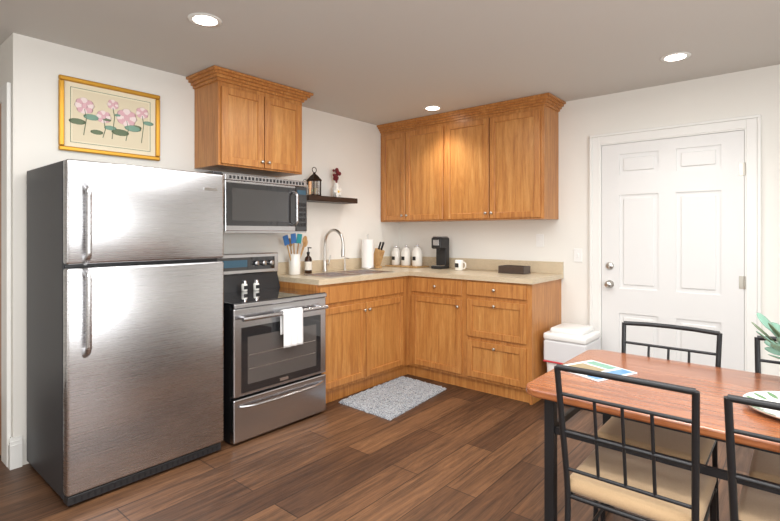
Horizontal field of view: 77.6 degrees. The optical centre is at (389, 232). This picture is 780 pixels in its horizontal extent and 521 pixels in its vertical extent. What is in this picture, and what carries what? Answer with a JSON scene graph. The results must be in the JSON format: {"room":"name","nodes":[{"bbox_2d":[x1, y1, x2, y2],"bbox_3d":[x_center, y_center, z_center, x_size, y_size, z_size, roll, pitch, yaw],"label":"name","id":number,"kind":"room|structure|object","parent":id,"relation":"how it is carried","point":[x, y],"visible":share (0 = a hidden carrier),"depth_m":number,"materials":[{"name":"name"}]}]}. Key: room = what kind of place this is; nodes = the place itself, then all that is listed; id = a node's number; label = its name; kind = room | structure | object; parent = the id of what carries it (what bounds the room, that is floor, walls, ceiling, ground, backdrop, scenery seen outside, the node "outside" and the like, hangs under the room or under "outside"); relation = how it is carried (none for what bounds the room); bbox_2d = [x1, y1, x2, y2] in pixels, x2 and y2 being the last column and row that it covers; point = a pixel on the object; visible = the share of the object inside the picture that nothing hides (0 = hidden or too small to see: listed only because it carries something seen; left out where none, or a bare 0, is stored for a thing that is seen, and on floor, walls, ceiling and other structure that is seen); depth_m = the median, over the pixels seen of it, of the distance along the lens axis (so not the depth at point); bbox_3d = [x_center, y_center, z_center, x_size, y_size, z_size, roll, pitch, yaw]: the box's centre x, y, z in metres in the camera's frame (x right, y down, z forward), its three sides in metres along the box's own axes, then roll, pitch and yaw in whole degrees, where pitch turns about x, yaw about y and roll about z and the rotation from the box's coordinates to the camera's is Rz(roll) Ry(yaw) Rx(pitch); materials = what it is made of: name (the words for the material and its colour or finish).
{"room":"kitchen","nodes":[
{"label":"kitchen","id":0,"kind":"room"},
{"bbox_2d":[0,39,6,86],"bbox_3d":[-2.783,0.100,3.399,1.460,2.500,0.140,0,0,40],"label":"wall","id":1,"kind":"structure","parent":0,"point":[3,63],"depth_m":2.93,"materials":[{"name":"white paint"}]},
{"bbox_2d":[0,104,0,454],"bbox_3d":[-2.671,0.281,3.204,0.984,2.119,0.010,0,0,40],"label":"hall door","id":2,"kind":"structure","parent":1,"relation":"in","point":[0,279],"depth_m":2.92,"materials":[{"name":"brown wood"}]},
{"bbox_2d":[0,82,10,466],"bbox_3d":[-2.674,0.240,3.200,1.245,2.220,0.021,0,0,40],"label":"trim","id":3,"kind":"structure","parent":1,"relation":"attached to","point":[5,95],"depth_m":2.81,"materials":[{"name":"white"}]},
{"bbox_2d":[7,33,398,464],"bbox_3d":[-1.039,0.100,4.223,0.140,2.500,3.650,0,0,40],"label":"wall","id":4,"kind":"structure","parent":0,"point":[349,149],"depth_m":3.44,"materials":[{"name":"white paint"}]},
{"bbox_2d":[9,436,21,469],"bbox_3d":[-2.150,1.262,2.787,0.017,0.175,0.058,0,0,40],"label":"baseboard","id":5,"kind":"structure","parent":4,"relation":"attached to","point":[15,452],"depth_m":2.78,"materials":[{"name":"white wood"}]},
{"bbox_2d":[58,74,159,160],"bbox_3d":[-1.813,-0.734,3.174,0.027,0.457,0.607,0,0,40],"label":"picture frame","id":6,"kind":"object","parent":4,"relation":"attached to","point":[101,119],"visible":1,"depth_m":3.15,"materials":[{"name":"gold"}]},
{"bbox_2d":[186,65,312,176],"bbox_3d":[-1.065,-0.813,3.776,0.393,0.666,0.884,0,0,40],"label":"upper cabinet","id":7,"kind":"object","parent":4,"relation":"attached to","point":[247,124],"visible":1,"depth_m":3.59,"materials":[{"name":"brown wood"}]},
{"bbox_2d":[222,173,306,232],"bbox_3d":[-1.036,-0.210,3.763,0.452,0.416,0.732,0,0,40],"label":"microwave","id":8,"kind":"object","parent":4,"relation":"attached to","point":[254,204],"visible":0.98,"depth_m":3.62,"materials":[{"name":"silver metal"}]},
{"bbox_2d":[307,195,357,203],"bbox_3d":[-0.579,-0.309,4.515,0.182,0.048,0.610,0,0,40],"label":"wall shelf","id":9,"kind":"object","parent":4,"relation":"attached to","point":[326,199],"visible":0.75,"depth_m":4.45,"materials":[{"name":"brown wood"}]},
{"bbox_2d":[307,167,321,195],"bbox_3d":[-0.684,-0.466,4.381,0.094,0.263,0.094,0,0,40],"label":"lantern","id":10,"kind":"object","parent":9,"relation":"on","point":[314,180],"visible":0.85,"depth_m":4.36,"materials":[{"name":"brown metal"}]},
{"bbox_2d":[332,168,340,196],"bbox_3d":[-0.507,-0.477,4.610,0.088,0.285,0.092,0,0,40],"label":"vase","id":11,"kind":"object","parent":9,"relation":"on","point":[336,175],"visible":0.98,"depth_m":4.59,"materials":[{"name":"white ceramic"}]},
{"bbox_2d":[334,186,341,196],"bbox_3d":[-0.486,-0.385,4.537,0.024,0.102,0.097,0,0,40],"label":"ornament","id":12,"kind":"object","parent":9,"relation":"on","point":[338,190],"visible":1,"depth_m":4.53,"materials":[{"name":"white ceramic"}]},
{"bbox_2d":[277,256,391,275],"bbox_3d":[-0.458,0.307,4.785,0.020,0.106,1.758,0,0,40],"label":"backsplash","id":13,"kind":"structure","parent":4,"relation":"attached to","point":[317,265],"depth_m":4.65,"materials":[{"name":"beige stone"}]},
{"bbox_2d":[0,374,753,520],"bbox_3d":[-0.325,1.380,2.094,7.300,0.060,6.100,0,0,40],"label":"floor","id":14,"kind":"structure","parent":0,"point":[451,452],"depth_m":2.70,"materials":[{"name":"brown wood"}]},
{"bbox_2d":[27,159,223,506],"bbox_3d":[-1.539,0.485,2.876,0.777,1.730,0.843,0,0,40],"label":"fridge","id":15,"kind":"object","parent":14,"relation":"on","point":[125,326],"visible":1,"depth_m":2.60,"materials":[{"name":"grey metal"}]},
{"bbox_2d":[217,252,327,443],"bbox_3d":[-0.955,0.755,3.537,0.735,1.190,0.780,0,0,40],"label":"range","id":16,"kind":"object","parent":14,"relation":"on","point":[274,353],"visible":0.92,"depth_m":3.31,"materials":[{"name":"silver metal"}]},
{"bbox_2d":[280,307,303,348],"bbox_3d":[-0.675,0.647,3.336,0.048,0.256,0.166,0,0,40],"label":"towel","id":17,"kind":"object","parent":16,"relation":"hanging from","point":[291,320],"depth_m":3.32,"materials":[{"name":"white fabric"}]},
{"bbox_2d":[279,276,408,402],"bbox_3d":[-0.408,0.875,4.371,0.632,0.950,1.190,0,0,40],"label":"base cabinet","id":18,"kind":"object","parent":14,"relation":"on","point":[367,321],"depth_m":4.11,"materials":[{"name":"brown wood"}]},
{"bbox_2d":[278,268,396,283],"bbox_3d":[-0.477,0.380,4.279,0.644,0.040,0.960,0,0,40],"label":"countertop","id":19,"kind":"structure","parent":18,"relation":"on","point":[376,275],"depth_m":3.98,"materials":[{"name":"beige stone"}]},
{"bbox_2d":[283,233,307,274],"bbox_3d":[-0.815,0.180,4.195,0.100,0.357,0.304,0,0,40],"label":"utensil crock","id":20,"kind":"object","parent":19,"relation":"on","point":[294,263],"visible":1,"depth_m":4.14,"materials":[{"name":"white ceramic"}]},
{"bbox_2d":[304,247,311,273],"bbox_3d":[-0.726,0.242,4.319,0.074,0.232,0.067,0,0,40],"label":"soap bottle","id":21,"kind":"object","parent":19,"relation":"on","point":[308,264],"visible":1,"depth_m":4.29,"materials":[{"name":"brown glass"}]},
{"bbox_2d":[322,229,349,271],"bbox_3d":[-0.440,0.159,4.532,0.288,0.398,0.305,0,0,40],"label":"faucet","id":22,"kind":"object","parent":19,"relation":"on","point":[325,264],"visible":1,"depth_m":4.49,"materials":[{"name":"silver metal"}]},
{"bbox_2d":[297,268,380,275],"bbox_3d":[-0.364,0.453,4.314,0.412,0.193,0.796,0,0,40],"label":"sink","id":23,"kind":"object","parent":19,"relation":"in","point":[352,271],"depth_m":4.40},
{"bbox_2d":[360,234,374,268],"bbox_3d":[-0.226,0.182,4.884,0.150,0.353,0.150,0,0,40],"label":"paper towel","id":24,"kind":"object","parent":19,"relation":"on","point":[367,253],"visible":1,"depth_m":4.83,"materials":[{"name":"white paper"}]},
{"bbox_2d":[338,376,445,420],"bbox_3d":[0.061,1.335,4.014,0.595,0.028,0.886,0,0,40],"label":"rug","id":25,"kind":"object","parent":14,"relation":"on","point":[390,400],"visible":1,"depth_m":3.92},
{"bbox_2d":[409,276,560,404],"bbox_3d":[0.829,0.875,4.435,1.250,0.950,0.632,0,0,40],"label":"base cabinet","id":26,"kind":"object","parent":14,"relation":"on","point":[482,325],"depth_m":4.10,"materials":[{"name":"brown wood"}]},
{"bbox_2d":[381,264,563,283],"bbox_3d":[0.556,0.380,4.557,1.864,0.040,0.798,0,0,40],"label":"countertop","id":27,"kind":"structure","parent":26,"relation":"on","point":[469,273],"depth_m":4.31,"materials":[{"name":"beige stone"}]},
{"bbox_2d":[374,242,384,267],"bbox_3d":[-0.127,0.224,4.965,0.176,0.269,0.080,0,0,40],"label":"knife block","id":28,"kind":"object","parent":27,"relation":"on","point":[378,254],"visible":0.83,"depth_m":4.93,"materials":[{"name":"brown wood"}]},
{"bbox_2d":[385,244,428,267],"bbox_3d":[0.179,0.238,5.177,0.430,0.241,0.220,0,0,40],"label":"canisters","id":29,"kind":"object","parent":27,"relation":"on","point":[402,258],"visible":1,"depth_m":5.14,"materials":[{"name":"white ceramic"}]},
{"bbox_2d":[431,236,448,268],"bbox_3d":[0.507,0.195,4.900,0.124,0.327,0.160,0,0,40],"label":"coffee maker","id":30,"kind":"object","parent":27,"relation":"on","point":[440,244],"visible":1,"depth_m":4.87,"materials":[{"name":"black plastic"}]},
{"bbox_2d":[455,260,465,270],"bbox_3d":[0.678,0.308,4.644,0.122,0.100,0.082,0,0,40],"label":"mug","id":31,"kind":"object","parent":27,"relation":"on","point":[458,265],"visible":1,"depth_m":4.62,"materials":[{"name":"white ceramic"}]},
{"bbox_2d":[498,265,530,273],"bbox_3d":[1.112,0.326,4.337,0.240,0.065,0.150,0,0,40],"label":"basket","id":32,"kind":"object","parent":27,"relation":"on","point":[513,269],"visible":1,"depth_m":4.28,"materials":[{"name":"brown wood"}]},
{"bbox_2d":[543,323,600,371],"bbox_3d":[1.465,1.049,3.894,0.336,0.598,0.376,0,0,40],"label":"trash can","id":33,"kind":"object","parent":14,"relation":"on","point":[564,342],"visible":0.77,"depth_m":3.79,"materials":[{"name":"white plastic"}]},
{"bbox_2d":[554,364,716,520],"bbox_3d":[0.877,0.896,1.704,0.425,0.909,0.523,0,0,40],"label":"chair","id":34,"kind":"object","parent":14,"relation":"on","point":[653,489],"visible":0.98,"depth_m":1.60,"materials":[{"name":"black metal"}]},
{"bbox_2d":[526,350,779,520],"bbox_3d":[1.231,0.969,1.774,1.230,0.762,0.820,0,0,40],"label":"dining table","id":35,"kind":"object","parent":14,"relation":"on","point":[713,385],"visible":0.79,"depth_m":1.81,"materials":[{"name":"brown wood"}]},
{"bbox_2d":[553,360,636,381],"bbox_3d":[0.873,0.585,2.071,0.240,0.005,0.230,0,0,-28],"label":"magazine","id":36,"kind":"object","parent":35,"relation":"on","point":[595,365],"visible":0.71,"depth_m":2.08,"materials":[{"name":"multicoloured paper"}]},
{"bbox_2d":[743,391,779,418],"bbox_3d":[1.351,0.577,1.568,0.344,0.020,0.344,0,0,40],"label":"plate","id":37,"kind":"object","parent":35,"relation":"on","point":[773,396],"visible":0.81,"depth_m":1.69,"materials":[{"name":"white ceramic"}]},
{"bbox_2d":[752,312,779,358],"bbox_3d":[1.573,0.437,1.804,0.366,0.300,0.437,0,0,40],"label":"plant","id":38,"kind":"object","parent":35,"relation":"on","point":[773,345],"visible":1,"depth_m":1.90,"materials":[{"name":"green plant"}]},
{"bbox_2d":[593,321,721,520],"bbox_3d":[1.191,0.896,2.153,0.425,0.909,0.523,0,0,40],"label":"chair","id":39,"kind":"object","parent":14,"relation":"on","point":[671,443],"visible":0.33,"depth_m":2.10,"materials":[{"name":"black metal"}]},
{"bbox_2d":[723,394,779,520],"bbox_3d":[1.243,0.896,1.394,0.425,0.909,0.523,0,0,40],"label":"chair","id":40,"kind":"object","parent":14,"relation":"on","point":[754,504],"visible":0.96,"depth_m":1.36,"materials":[{"name":"black metal"}]},
{"bbox_2d":[749,335,779,483],"bbox_3d":[1.603,0.896,1.804,0.425,0.909,0.523,0,0,40],"label":"chair","id":41,"kind":"object","parent":14,"relation":"on","point":[765,466],"visible":0.52,"depth_m":1.83,"materials":[{"name":"black metal"}]},
{"bbox_2d":[0,0,779,124],"bbox_3d":[-0.325,-1.180,2.094,7.300,0.060,6.100,0,0,40],"label":"ceiling","id":42,"kind":"structure","parent":0,"point":[377,62],"depth_m":2.93,"materials":[{"name":"grey paint"}]},
{"bbox_2d":[188,13,221,26],"bbox_3d":[-0.997,-1.147,2.616,0.176,0.004,0.176,0,0,40],"label":"recessed light","id":43,"kind":"object","parent":42,"relation":"in","point":[204,20],"visible":1,"depth_m":2.61,"materials":[{"name":"white"}]},
{"bbox_2d":[423,106,441,110],"bbox_3d":[0.392,-1.147,4.461,0.176,0.004,0.176,0,0,40],"label":"recessed light","id":44,"kind":"object","parent":42,"relation":"in","point":[431,108],"visible":1,"depth_m":4.46,"materials":[{"name":"white"}]},
{"bbox_2d":[660,52,690,61],"bbox_3d":[1.863,-1.147,3.165,0.176,0.004,0.176,0,0,40],"label":"recessed light","id":45,"kind":"object","parent":42,"relation":"in","point":[676,56],"visible":1,"depth_m":3.16,"materials":[{"name":"white"}]},
{"bbox_2d":[399,64,779,375],"bbox_3d":[2.171,0.100,3.808,5.300,2.500,0.140,0,0,40],"label":"wall","id":46,"kind":"structure","parent":0,"point":[756,91],"depth_m":4.06,"materials":[{"name":"white paint"}]},
{"bbox_2d":[381,125,420,221],"bbox_3d":[0.150,-0.596,5.204,0.404,0.951,0.331,0,0,40],"label":"upper cabinet","id":47,"kind":"object","parent":46,"relation":"attached to","point":[394,142],"depth_m":5.08,"materials":[{"name":"brown wood"}]},
{"bbox_2d":[409,121,448,221],"bbox_3d":[0.447,-0.596,4.953,0.605,0.951,0.331,0,0,40],"label":"upper cabinet","id":48,"kind":"object","parent":46,"relation":"attached to","point":[429,142],"depth_m":4.80,"materials":[{"name":"brown wood"}]},
{"bbox_2d":[411,256,563,271],"bbox_3d":[0.815,0.307,4.847,1.844,0.106,0.020,0,0,40],"label":"backsplash","id":49,"kind":"structure","parent":46,"relation":"attached to","point":[536,266],"depth_m":4.64,"materials":[{"name":"beige stone"}]},
{"bbox_2d":[449,101,559,220],"bbox_3d":[0.980,-0.596,4.503,1.057,0.951,0.331,0,0,40],"label":"upper cabinet","id":50,"kind":"object","parent":46,"relation":"attached to","point":[497,161],"depth_m":4.27,"materials":[{"name":"brown wood"}]},
{"bbox_2d":[536,234,543,246],"bbox_3d":[1.359,0.068,4.396,0.070,0.115,0.008,0,0,40],"label":"electrical outlet","id":51,"kind":"object","parent":46,"relation":"attached to","point":[539,240],"visible":1,"depth_m":4.39,"materials":[{"name":"white plastic"}]},
{"bbox_2d":[574,249,581,261],"bbox_3d":[1.617,0.193,4.176,0.070,0.115,0.011,0,0,40],"label":"light switch","id":52,"kind":"object","parent":46,"relation":"attached to","point":[577,255],"visible":1,"depth_m":4.17,"materials":[{"name":"white plastic"}]},
{"bbox_2d":[602,130,745,370],"bbox_3d":[2.117,0.306,3.706,0.970,2.063,0.082,0,0,40],"label":"entry door","id":53,"kind":"structure","parent":46,"relation":"in","point":[672,231],"depth_m":3.69,"materials":[{"name":"white"}]},
{"bbox_2d":[589,114,760,372],"bbox_3d":[2.130,0.265,3.729,1.150,2.170,0.032,0,0,40],"label":"door frame","id":54,"kind":"structure","parent":46,"relation":"attached to","point":[750,125],"depth_m":3.49,"materials":[{"name":"white wood"}]}
]}

